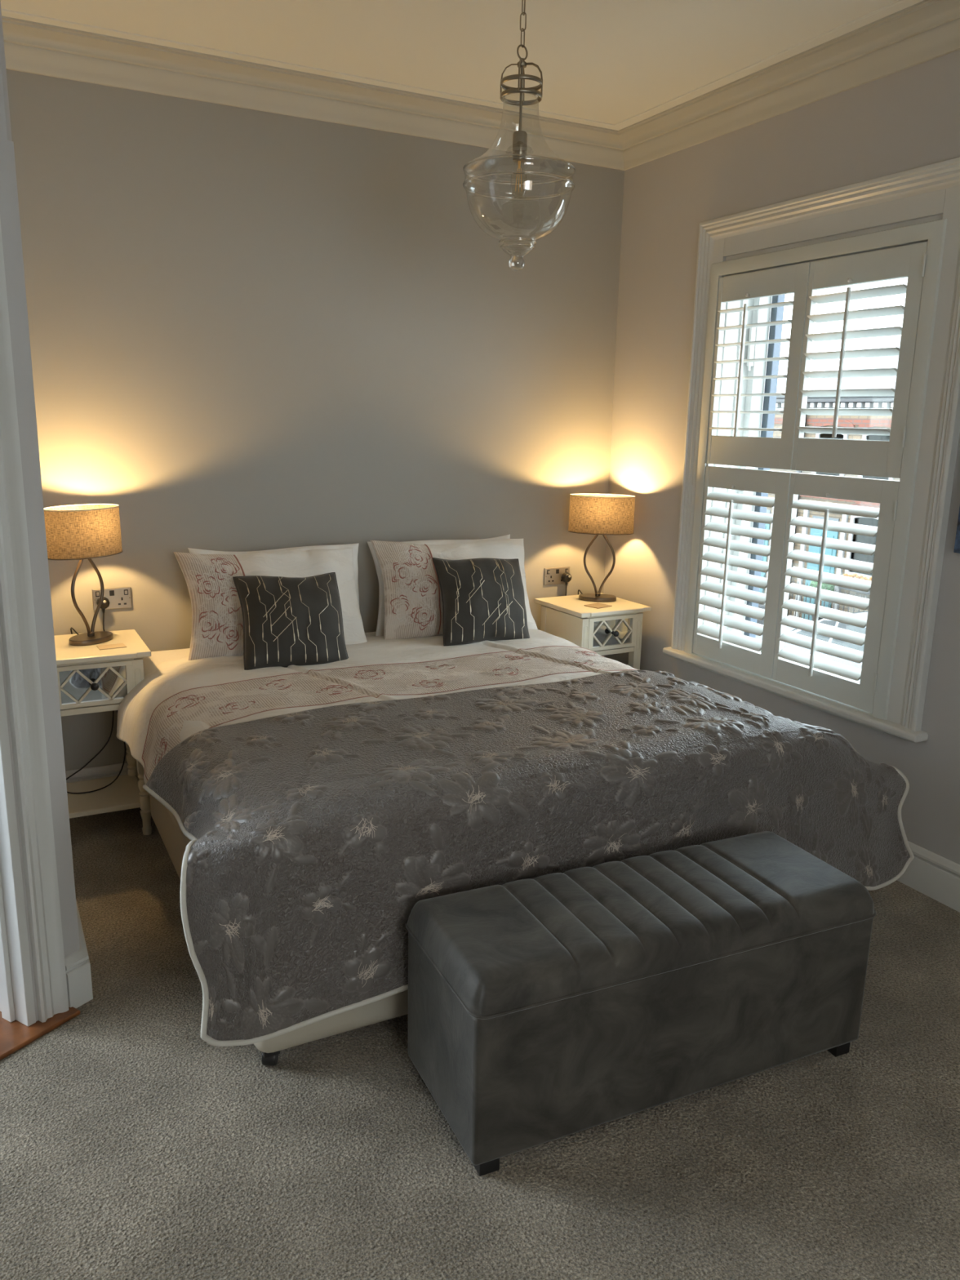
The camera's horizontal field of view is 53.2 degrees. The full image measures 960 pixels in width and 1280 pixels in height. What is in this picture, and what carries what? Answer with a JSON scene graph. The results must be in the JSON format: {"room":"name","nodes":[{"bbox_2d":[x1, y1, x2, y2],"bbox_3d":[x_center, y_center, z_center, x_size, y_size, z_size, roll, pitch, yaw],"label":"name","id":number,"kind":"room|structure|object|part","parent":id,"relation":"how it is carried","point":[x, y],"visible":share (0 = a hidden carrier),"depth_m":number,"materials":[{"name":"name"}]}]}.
{"room":"bedroom","nodes":[
{"label":"bedroom","id":0,"kind":"room"},
{"bbox_2d":[0,0,12,141],"bbox_3d":[-1.641,-0.535,2.895,0.490,2.870,1.410,-6,15,-27],"label":"wall","id":1,"kind":"structure","parent":0,"point":[2,41],"depth_m":2.19,"materials":[{"name":"grey paint"}]},
{"bbox_2d":[0,649,35,1026],"bbox_3d":[-1.439,0.086,1.996,0.134,2.050,0.854,9,15,30],"label":"door","id":2,"kind":"structure","parent":1,"relation":"in","point":[16,992],"depth_m":2.47,"materials":[{"name":"white paint"}]},
{"bbox_2d":[0,219,69,1022],"bbox_3d":[-1.372,0.054,1.947,0.028,2.138,1.020,9,15,30],"label":"door frame","id":3,"kind":"structure","parent":1,"relation":"attached to","point":[17,616],"depth_m":2.38,"materials":[{"name":"white paint"}]},
{"bbox_2d":[0,56,79,1021],"bbox_3d":[-1.638,-0.228,1.572,0.120,2.870,1.950,9,15,30],"label":"doorway","id":4,"kind":"structure","parent":1,"relation":"in","point":[9,203],"depth_m":2.36,"materials":[{"name":"grey paint"}]},
{"bbox_2d":[0,1006,80,1060],"bbox_3d":[-1.433,1.084,2.259,0.225,0.012,0.970,9,15,30],"label":"wood floor","id":5,"kind":"structure","parent":1,"relation":"attached to","point":[15,1035],"depth_m":2.52,"materials":[{"name":"brown wood"}]},
{"bbox_2d":[64,900,93,1008],"bbox_3d":[-1.187,0.894,2.788,0.072,0.153,0.411,-6,15,-27],"label":"baseboard","id":6,"kind":"structure","parent":1,"relation":"attached to","point":[77,965],"depth_m":2.63,"materials":[{"name":"white paint"}]},
{"bbox_2d":[0,0,907,127],"bbox_3d":[0.063,-1.541,1.044,3.982,0.007,5.350,-6,15,-27],"label":"trim","id":7,"kind":"structure","parent":1,"relation":"attached to","point":[897,2],"depth_m":3.51,"materials":[{"name":"white paint"}]},
{"bbox_2d":[1,0,959,170],"bbox_3d":[0.062,-1.487,1.057,4.382,0.118,5.750,-6,15,-27],"label":"trim","id":8,"kind":"structure","parent":1,"relation":"attached to","point":[926,30],"depth_m":3.64,"materials":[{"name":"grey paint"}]},
{"bbox_2d":[6,69,624,770],"bbox_3d":[-1.252,-0.778,3.976,5.000,2.870,0.200,-6,15,-27],"label":"wall","id":9,"kind":"structure","parent":0,"point":[251,330],"depth_m":4.00,"materials":[{"name":"grey paint"}]},
{"bbox_2d":[65,762,128,782],"bbox_3d":[-0.729,0.520,4.441,3.025,0.153,0.022,-6,15,-27],"label":"baseboard","id":10,"kind":"structure","parent":9,"relation":"attached to","point":[108,771],"depth_m":3.98,"materials":[{"name":"white paint"}]},
{"bbox_2d":[92,586,132,610],"bbox_3d":[-1.486,-0.167,3.877,0.148,0.086,0.013,-6,15,-27],"label":"wall socket","id":11,"kind":"object","parent":9,"relation":"attached to","point":[118,597],"visible":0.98,"depth_m":3.88,"materials":[{"name":"silver metal"}]},
{"bbox_2d":[95,591,99,596],"bbox_3d":[-1.532,-0.184,3.845,0.016,0.022,0.002,-6,15,-27],"label":"switch","id":12,"kind":"object","parent":11,"relation":"attached to","point":[97,593],"depth_m":3.84,"materials":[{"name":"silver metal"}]},
{"bbox_2d":[124,589,128,595],"bbox_3d":[-1.437,-0.194,3.894,0.016,0.022,0.002,-6,15,-27],"label":"switch","id":13,"kind":"object","parent":11,"relation":"attached to","point":[126,591],"depth_m":3.89,"materials":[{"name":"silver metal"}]},
{"bbox_2d":[543,566,569,585],"bbox_3d":[0.390,-0.323,4.838,0.148,0.086,0.013,-6,15,-27],"label":"wall socket","id":14,"kind":"object","parent":9,"relation":"attached to","point":[553,575],"visible":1,"depth_m":4.83,"materials":[{"name":"silver metal"}]},
{"bbox_2d":[0,0,924,130],"bbox_3d":[-1.063,-1.488,0.370,8.000,0.150,6.500,-6,15,-27],"label":"ceiling","id":15,"kind":"structure","parent":0,"point":[614,62],"depth_m":3.28,"materials":[{"name":"white paint"}]},
{"bbox_2d":[462,0,575,271],"bbox_3d":[0.110,-1.450,2.569,0.306,0.870,0.306,-6,15,-27],"label":"pendant light","id":16,"kind":"object","parent":15,"relation":"hanging from","point":[516,263],"visible":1,"depth_m":2.58,"materials":[{"name":"clear glass"}]},
{"bbox_3d":[0.106,-1.241,2.617,0.303,0.440,0.303,-6,15,-27],"label":"lamp shade","id":17,"kind":"part","parent":16,"relation":"part of","materials":[{"name":"clear glass"}]},
{"bbox_3d":[0.110,-1.456,2.567,0.026,0.181,0.026,-6,15,-27],"label":"stem","id":18,"kind":"part","parent":16,"relation":"part of","materials":[{"name":"silver metal"}]},
{"bbox_3d":[0.115,-1.721,2.506,0.017,0.312,0.016,-6,15,-27],"label":"chain","id":19,"kind":"part","parent":16,"relation":"part of","materials":[{"name":"silver metal"}]},
{"bbox_2d":[0,807,959,1279],"bbox_3d":[-1.211,1.447,1.004,7.800,0.120,6.500,-6,15,-27],"label":"floor","id":20,"kind":"structure","parent":0,"point":[134,1145],"depth_m":2.14,"materials":[{"name":"carpet"}]},
{"bbox_2d":[53,629,151,835],"bbox_3d":[-1.493,0.376,3.708,0.405,0.735,0.422,-6,15,-27],"label":"bedside table","id":21,"kind":"object","parent":20,"relation":"on","point":[91,679],"visible":0.62,"depth_m":3.56,"materials":[{"name":"beige paint"}]},
{"bbox_2d":[44,503,125,794],"bbox_3d":[-1.515,0.041,3.719,0.302,1.112,0.294,-10,17,-40],"label":"table lamp","id":22,"kind":"object","parent":21,"relation":"on","point":[80,532],"visible":0.88,"depth_m":3.54,"materials":[{"name":"beige fabric"}]},
{"bbox_3d":[-1.504,-0.175,3.607,0.012,0.330,0.079,7,14,24],"label":"bowed rod","id":23,"kind":"part","parent":22,"relation":"part of","materials":[{"name":"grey metal"}]},
{"bbox_3d":[-1.484,-0.408,3.589,0.200,0.175,0.314,7,14,24],"label":"lamp shade","id":24,"kind":"part","parent":22,"relation":"part of","materials":[{"name":"fabric"}]},
{"bbox_3d":[-1.472,-0.191,3.676,0.012,0.330,0.079,7,14,24],"label":"bowed rod","id":25,"kind":"part","parent":22,"relation":"part of","materials":[{"name":"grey metal"}]},
{"bbox_3d":[-1.413,0.162,3.509,0.234,0.132,0.003,-6,15,-27],"label":"mirror panel","id":26,"kind":"part","parent":21,"relation":"part of","materials":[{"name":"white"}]},
{"bbox_3d":[-1.400,0.168,3.485,0.029,0.029,0.039,-6,15,-27],"label":"knob","id":27,"kind":"part","parent":21,"relation":"part of","materials":[{"name":"grey metal"}]},
{"bbox_3d":[-1.412,0.162,3.507,0.278,0.158,0.020,-6,15,-27],"label":"drawer","id":28,"kind":"part","parent":21,"relation":"part of","materials":[{"name":"beige paint"}]},
{"bbox_2d":[66,774,140,818],"bbox_3d":[-1.501,0.611,3.768,0.326,0.020,0.332,-6,15,-27],"label":"shelf","id":29,"kind":"object","parent":21,"relation":"attached to","point":[123,793],"depth_m":3.74,"materials":[{"name":"beige paint"}]},
{"bbox_2d":[96,643,126,649],"bbox_3d":[-1.381,0.024,3.598,0.096,0.003,0.066,-7,15,-30],"label":"coaster","id":30,"kind":"object","parent":21,"relation":"on","point":[117,645],"visible":1,"depth_m":3.59,"materials":[{"name":"beige wood"}]},
{"bbox_3d":[-1.431,0.344,3.923,0.046,0.701,0.046,-6,15,-27],"label":"leg","id":31,"kind":"part","parent":21,"relation":"part of","materials":[{"name":"beige paint"}]},
{"bbox_3d":[-1.286,0.410,3.651,0.046,0.701,0.046,-6,15,-27],"label":"leg","id":32,"kind":"part","parent":21,"relation":"part of","materials":[{"name":"beige paint"}]},
{"bbox_2d":[137,631,408,1066],"bbox_3d":[-0.195,0.485,3.545,1.800,0.647,1.975,-6,15,-27],"label":"bed","id":33,"kind":"object","parent":20,"relation":"on","point":[175,841],"visible":0.12,"depth_m":2.50,"materials":[{"name":"beige fabric"}]},
{"bbox_2d":[187,542,359,609],"bbox_3d":[-0.831,-0.180,4.004,0.722,0.429,0.190,-6,15,-27],"label":"pillow","id":34,"kind":"object","parent":33,"relation":"on","point":[355,546],"visible":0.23,"depth_m":4.05,"materials":[{"name":"white fabric"}]},
{"bbox_2d":[115,629,638,784],"bbox_3d":[-0.182,0.255,3.504,2.068,0.275,1.474,-6,15,-27],"label":"duvet","id":35,"kind":"object","parent":33,"relation":"on","point":[218,691],"visible":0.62,"depth_m":3.46,"materials":[{"name":"fabric"}]},
{"bbox_2d":[173,547,367,660],"bbox_3d":[-0.833,-0.155,3.904,0.758,0.418,0.260,-6,15,-28],"label":"pillow","id":36,"kind":"object","parent":35,"relation":"on","point":[217,623],"visible":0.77,"depth_m":3.77,"materials":[{"name":"fabric"}]},
{"bbox_2d":[232,572,348,670],"bbox_3d":[-0.719,-0.072,3.674,0.405,0.336,0.251,-4,14,-22],"label":"cushion","id":37,"kind":"object","parent":35,"relation":"on","point":[287,621],"visible":0.96,"depth_m":3.62,"materials":[{"name":"grey fabric"}]},
{"bbox_2d":[370,538,537,639],"bbox_3d":[-0.101,-0.232,4.265,0.760,0.426,0.251,-5,15,-26],"label":"pillow","id":38,"kind":"object","parent":35,"relation":"on","point":[413,603],"visible":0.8,"depth_m":4.13,"materials":[{"name":"fabric"}]},
{"bbox_2d":[432,557,529,645],"bbox_3d":[0.009,-0.166,4.101,0.418,0.367,0.225,-4,14,-23],"label":"cushion","id":39,"kind":"object","parent":35,"relation":"on","point":[483,599],"visible":0.95,"depth_m":4.04,"materials":[{"name":"grey fabric"}]},
{"bbox_2d":[367,533,510,635],"bbox_3d":[-0.157,-0.248,4.347,0.722,0.423,0.191,-6,15,-30],"label":"pillow","id":40,"kind":"object","parent":33,"relation":"on","point":[380,628],"visible":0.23,"depth_m":4.20,"materials":[{"name":"white fabric"}]},
{"bbox_2d":[142,670,914,1046],"bbox_3d":[0.249,0.537,3.024,2.433,0.629,0.880,-6,15,-27],"label":"coverlet","id":41,"kind":"object","parent":33,"relation":"on","point":[316,836],"visible":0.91,"depth_m":2.57,"materials":[{"name":"grey fabric"}]},
{"bbox_2d":[533,592,651,670],"bbox_3d":[0.539,0.177,4.740,0.405,0.735,0.422,-6,15,-28],"label":"bedside table","id":42,"kind":"object","parent":20,"relation":"on","point":[617,628],"visible":0.46,"depth_m":4.56,"materials":[{"name":"beige paint"}]},
{"bbox_3d":[0.324,0.174,4.810,0.046,0.701,0.046,-6,15,-28],"label":"leg","id":43,"kind":"part","parent":42,"relation":"part of","materials":[{"name":"beige paint"}]},
{"bbox_3d":[0.476,0.240,4.542,0.046,0.701,0.046,-6,15,-28],"label":"leg","id":44,"kind":"part","parent":42,"relation":"part of","materials":[{"name":"beige paint"}]},
{"bbox_2d":[583,602,612,608],"bbox_3d":[0.563,-0.164,4.577,0.100,0.004,0.090,-10,17,-41],"label":"coaster","id":45,"kind":"object","parent":42,"relation":"on","point":[597,605],"visible":1,"depth_m":4.57,"materials":[{"name":"beige wood"}]},
{"bbox_2d":[561,493,635,602],"bbox_3d":[0.569,-0.288,4.738,0.350,0.850,0.238,3,13,8],"label":"table lamp","id":46,"kind":"object","parent":42,"relation":"on","point":[597,514],"visible":0.9,"depth_m":4.57,"materials":[{"name":"beige fabric"}]},
{"bbox_3d":[0.546,-0.388,4.702,0.079,0.330,0.012,3,13,8],"label":"bowed rod","id":47,"kind":"part","parent":46,"relation":"part of","materials":[{"name":"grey metal"}]},
{"bbox_3d":[0.589,-0.611,4.644,0.314,0.175,0.200,3,13,8],"label":"lamp shade","id":48,"kind":"part","parent":46,"relation":"part of","materials":[{"name":"fabric"}]},
{"bbox_3d":[0.622,-0.384,4.691,0.079,0.330,0.012,3,13,8],"label":"bowed rod","id":49,"kind":"part","parent":46,"relation":"part of","materials":[{"name":"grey metal"}]},
{"bbox_3d":[0.623,-0.036,4.543,0.234,0.132,0.003,-6,15,-28],"label":"mirror panel","id":50,"kind":"part","parent":42,"relation":"part of","materials":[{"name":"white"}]},
{"bbox_3d":[0.624,-0.036,4.542,0.278,0.158,0.020,-6,15,-28],"label":"drawer","id":51,"kind":"part","parent":42,"relation":"part of","materials":[{"name":"beige paint"}]},
{"bbox_3d":[0.636,-0.031,4.520,0.029,0.029,0.039,-6,15,-28],"label":"knob","id":52,"kind":"part","parent":42,"relation":"part of","materials":[{"name":"grey metal"}]},
{"bbox_3d":[0.748,0.211,4.689,0.046,0.701,0.046,-6,15,-28],"label":"leg","id":53,"kind":"part","parent":42,"relation":"part of","materials":[{"name":"beige paint"}]},
{"bbox_2d":[405,831,876,1176],"bbox_3d":[0.407,0.846,2.411,1.128,0.480,0.436,-5,14,-24],"label":"storage bench","id":54,"kind":"object","parent":20,"relation":"on","point":[545,1008],"visible":1,"depth_m":2.22,"materials":[{"name":"fabric"}]},
{"bbox_3d":[0.411,0.649,2.365,1.120,0.077,0.428,-5,14,-24],"label":"lid","id":55,"kind":"part","parent":54,"relation":"part of","materials":[{"name":"fabric"}]},
{"bbox_2d":[601,49,959,864],"bbox_3d":[2.122,-0.351,2.430,0.320,2.870,5.750,-6,15,-27],"label":"wall","id":56,"kind":"structure","parent":0,"point":[908,118],"depth_m":3.95,"materials":[{"name":"grey paint"}]},
{"bbox_2d":[727,294,860,681],"bbox_3d":[1.432,-0.670,3.845,0.140,1.675,1.024,-6,15,-27],"label":"window","id":57,"kind":"structure","parent":56,"relation":"in","point":[761,333],"depth_m":4.18,"materials":[{"name":"white paint"}]},
{"bbox_3d":[1.167,-1.252,4.128,0.025,0.180,0.015,-6,15,-27],"label":"handle","id":58,"kind":"part","parent":57,"relation":"part of","materials":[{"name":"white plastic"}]},
{"bbox_3d":[1.263,-0.766,4.267,0.042,1.545,0.036,-6,15,-27],"label":"frame","id":59,"kind":"part","parent":57,"relation":"part of","materials":[{"name":"white paint"}]},
{"bbox_2d":[684,217,947,733],"bbox_3d":[1.226,-0.626,3.763,0.101,1.737,1.127,-6,15,-29],"label":"window shutters","id":60,"kind":"object","parent":57,"relation":"attached to","point":[897,457],"visible":1,"depth_m":3.64,"materials":[{"name":"white paint"}]},
{"bbox_3d":[1.050,-0.276,4.102,0.013,0.641,0.012,-6,15,-27],"label":"tilt rod","id":61,"kind":"part","parent":60,"relation":"part of","materials":[{"name":"white paint"}]},
{"bbox_3d":[1.062,-1.095,3.910,0.013,0.524,0.012,-6,15,-27],"label":"tilt rod","id":62,"kind":"part","parent":60,"relation":"part of","materials":[{"name":"white paint"}]},
{"bbox_3d":[1.104,-0.300,4.072,0.028,0.838,0.499,-6,15,-27],"label":"panel","id":63,"kind":"part","parent":60,"relation":"part of","materials":[{"name":"white paint"}]},
{"bbox_3d":[1.120,-1.091,3.889,0.028,0.766,0.499,-6,15,-27],"label":"panel","id":64,"kind":"part","parent":60,"relation":"part of","materials":[{"name":"white paint"}]},
{"bbox_3d":[1.288,-0.173,3.651,0.013,0.645,0.012,-6,15,-27],"label":"tilt rod","id":65,"kind":"part","parent":60,"relation":"part of","materials":[{"name":"white paint"}]},
{"bbox_3d":[1.337,-0.195,3.635,0.028,0.838,0.506,-6,15,-27],"label":"panel","id":66,"kind":"part","parent":60,"relation":"part of","materials":[{"name":"white paint"}]},
{"bbox_3d":[1.303,-0.996,3.459,0.013,0.521,0.012,-6,15,-27],"label":"tilt rod","id":67,"kind":"part","parent":60,"relation":"part of","materials":[{"name":"white paint"}]},
{"bbox_3d":[1.353,-0.985,3.452,0.028,0.766,0.506,-6,15,-27],"label":"panel","id":68,"kind":"part","parent":60,"relation":"part of","materials":[{"name":"white paint"}]},
{"bbox_2d":[662,646,928,742],"bbox_3d":[1.217,0.192,3.923,0.092,0.031,1.399,-6,15,-27],"label":"trim","id":69,"kind":"structure","parent":56,"relation":"attached to","point":[886,726],"depth_m":3.74,"materials":[{"name":"white paint"}]},
{"bbox_2d":[671,156,959,731],"bbox_3d":[1.234,-0.727,3.711,0.034,1.859,1.342,-6,15,-27],"label":"trim","id":70,"kind":"structure","parent":56,"relation":"attached to","point":[944,175],"depth_m":3.33,"materials":[{"name":"white paint"}]},
{"bbox_2d":[702,213,942,630],"bbox_3d":[1.381,-0.662,3.820,0.306,1.732,1.062,-6,15,-27],"label":"trim","id":71,"kind":"structure","parent":56,"relation":"attached to","point":[728,370],"depth_m":4.13,"materials":[{"name":"white paint"}]},
{"bbox_2d":[693,185,959,724],"bbox_3d":[1.252,-0.690,3.729,0.031,1.780,1.183,-6,15,-27],"label":"trim","id":72,"kind":"structure","parent":56,"relation":"attached to","point":[946,202],"depth_m":3.28,"materials":[{"name":"white paint"}]},
{"bbox_2d":[897,840,959,912],"bbox_3d":[1.943,0.987,2.660,0.022,0.153,5.750,-6,15,-27],"label":"baseboard","id":73,"kind":"structure","parent":56,"relation":"attached to","point":[936,877],"depth_m":3.33,"materials":[{"name":"white paint"}]},
{"bbox_2d":[953,506,959,553],"bbox_3d":[1.733,-0.653,2.747,0.028,0.900,0.700,-6,15,-27],"label":"wall picture","id":74,"kind":"object","parent":56,"relation":"attached to","point":[957,545],"visible":1,"depth_m":3.12},
{"label":"outside","id":75,"kind":"structure","parent":0,"visible":0},
{"bbox_3d":[4.947,-0.814,24.536,2.600,0.400,90.000,-6,15,-27],"label":"pavement","id":76,"kind":"object","parent":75,"visible":0},
{"bbox_2d":[762,574,866,621],"bbox_3d":[7.714,-0.399,19.623,0.030,1.120,5.600,-6,15,-27],"label":"iron railing","id":77,"kind":"object","parent":76,"relation":"on","point":[764,575],"visible":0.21,"depth_m":20.59,"materials":[{"name":"black"}]},
{"bbox_2d":[809,580,835,618],"bbox_3d":[7.541,-0.853,21.215,0.539,1.278,0.547,-6,15,-27],"label":"topiary ball","id":78,"kind":"object","parent":76,"relation":"on","point":[814,584],"visible":0.21,"depth_m":20.94,"materials":[{"name":"green plant"}]},
{"bbox_2d":[759,395,892,604],"bbox_3d":[8.600,-3.941,26.275,6.400,5.250,6.050,-6,15,-27],"label":"house","id":79,"kind":"structure","parent":76,"relation":"on","point":[780,402],"depth_m":22.64,"materials":[{"name":"red brick"},{"name":"white painted stone"},{"name":"dark glass"}]},
{"bbox_3d":[6.760,-1.923,23.611,0.065,2.210,0.800,-6,15,-27],"label":"door","id":80,"kind":"part","parent":79,"relation":"part of","materials":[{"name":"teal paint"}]},
{"bbox_3d":[6.753,-2.127,23.558,0.070,2.670,1.240,-6,15,-27],"label":"door frame","id":81,"kind":"part","parent":79,"relation":"part of","materials":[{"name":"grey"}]},
{"bbox_3d":[5.933,-5.926,24.372,0.130,0.170,6.050,-6,15,-27],"label":"dentil cornice","id":82,"kind":"part","parent":79,"relation":"part of","materials":[{"name":"grey"}]},
{"bbox_2d":[786,335,901,620],"bbox_3d":[11.373,-3.390,20.933,6.400,6.700,5.950,-6,15,-27],"label":"house","id":83,"kind":"structure","parent":76,"relation":"on","point":[886,362],"depth_m":21.10,"materials":[{"name":"red brick"},{"name":"white painted stone"},{"name":"dark glass"}]},
{"bbox_3d":[7.725,-1.483,21.799,0.065,2.210,0.800,-6,15,-27],"label":"door","id":84,"kind":"part","parent":83,"relation":"part of","materials":[{"name":"teal paint"}]},
{"bbox_3d":[7.718,-1.687,21.746,0.070,2.670,1.240,-6,15,-27],"label":"door frame","id":85,"kind":"part","parent":83,"relation":"part of","materials":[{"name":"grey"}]},
{"bbox_3d":[7.754,-4.010,21.259,0.001,1.317,0.880,-6,15,-27],"label":"pane","id":86,"kind":"part","parent":83,"relation":"part of","materials":[{"name":"glass"}]},
{"bbox_3d":[8.692,-4.669,19.194,0.130,0.170,5.950,-6,15,-27],"label":"dentil cornice","id":87,"kind":"part","parent":83,"relation":"part of","materials":[{"name":"grey"}]},
{"bbox_2d":[838,573,871,595],"bbox_3d":[8.092,-1.220,20.494,0.280,0.360,0.840,-6,15,-27],"label":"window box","id":88,"kind":"object","parent":83,"relation":"attached to","point":[861,577],"visible":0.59,"depth_m":20.42,"materials":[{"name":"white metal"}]},
{"bbox_3d":[8.293,-2.015,20.582,0.001,1.397,0.950,-6,15,-27],"label":"pane","id":89,"kind":"part","parent":83,"relation":"part of","materials":[{"name":"glass"}]},
{"bbox_3d":[8.351,-3.738,20.137,0.001,1.317,0.880,-6,15,-27],"label":"pane","id":90,"kind":"part","parent":83,"relation":"part of","materials":[{"name":"glass"}]},
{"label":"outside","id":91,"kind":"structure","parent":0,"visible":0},
{"bbox_3d":[-1.047,-0.180,21.497,10.900,0.300,90.000,-6,15,-27],"label":"road","id":92,"kind":"object","parent":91,"visible":0},
{"bbox_2d":[756,604,764,624],"bbox_3d":[4.262,-0.817,20.792,1.830,1.470,4.110,-6,15,-27],"label":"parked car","id":93,"kind":"object","parent":92,"relation":"on","point":[760,606],"visible":0.02,"depth_m":19.33,"materials":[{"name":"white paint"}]},
{"bbox_2d":[754,610,867,668],"bbox_3d":[6.540,0.245,16.412,1.830,1.470,4.110,-6,15,-27],"label":"parked car","id":94,"kind":"object","parent":92,"relation":"on","point":[862,630],"visible":0.12,"depth_m":16.05,"materials":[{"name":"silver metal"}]}
]}

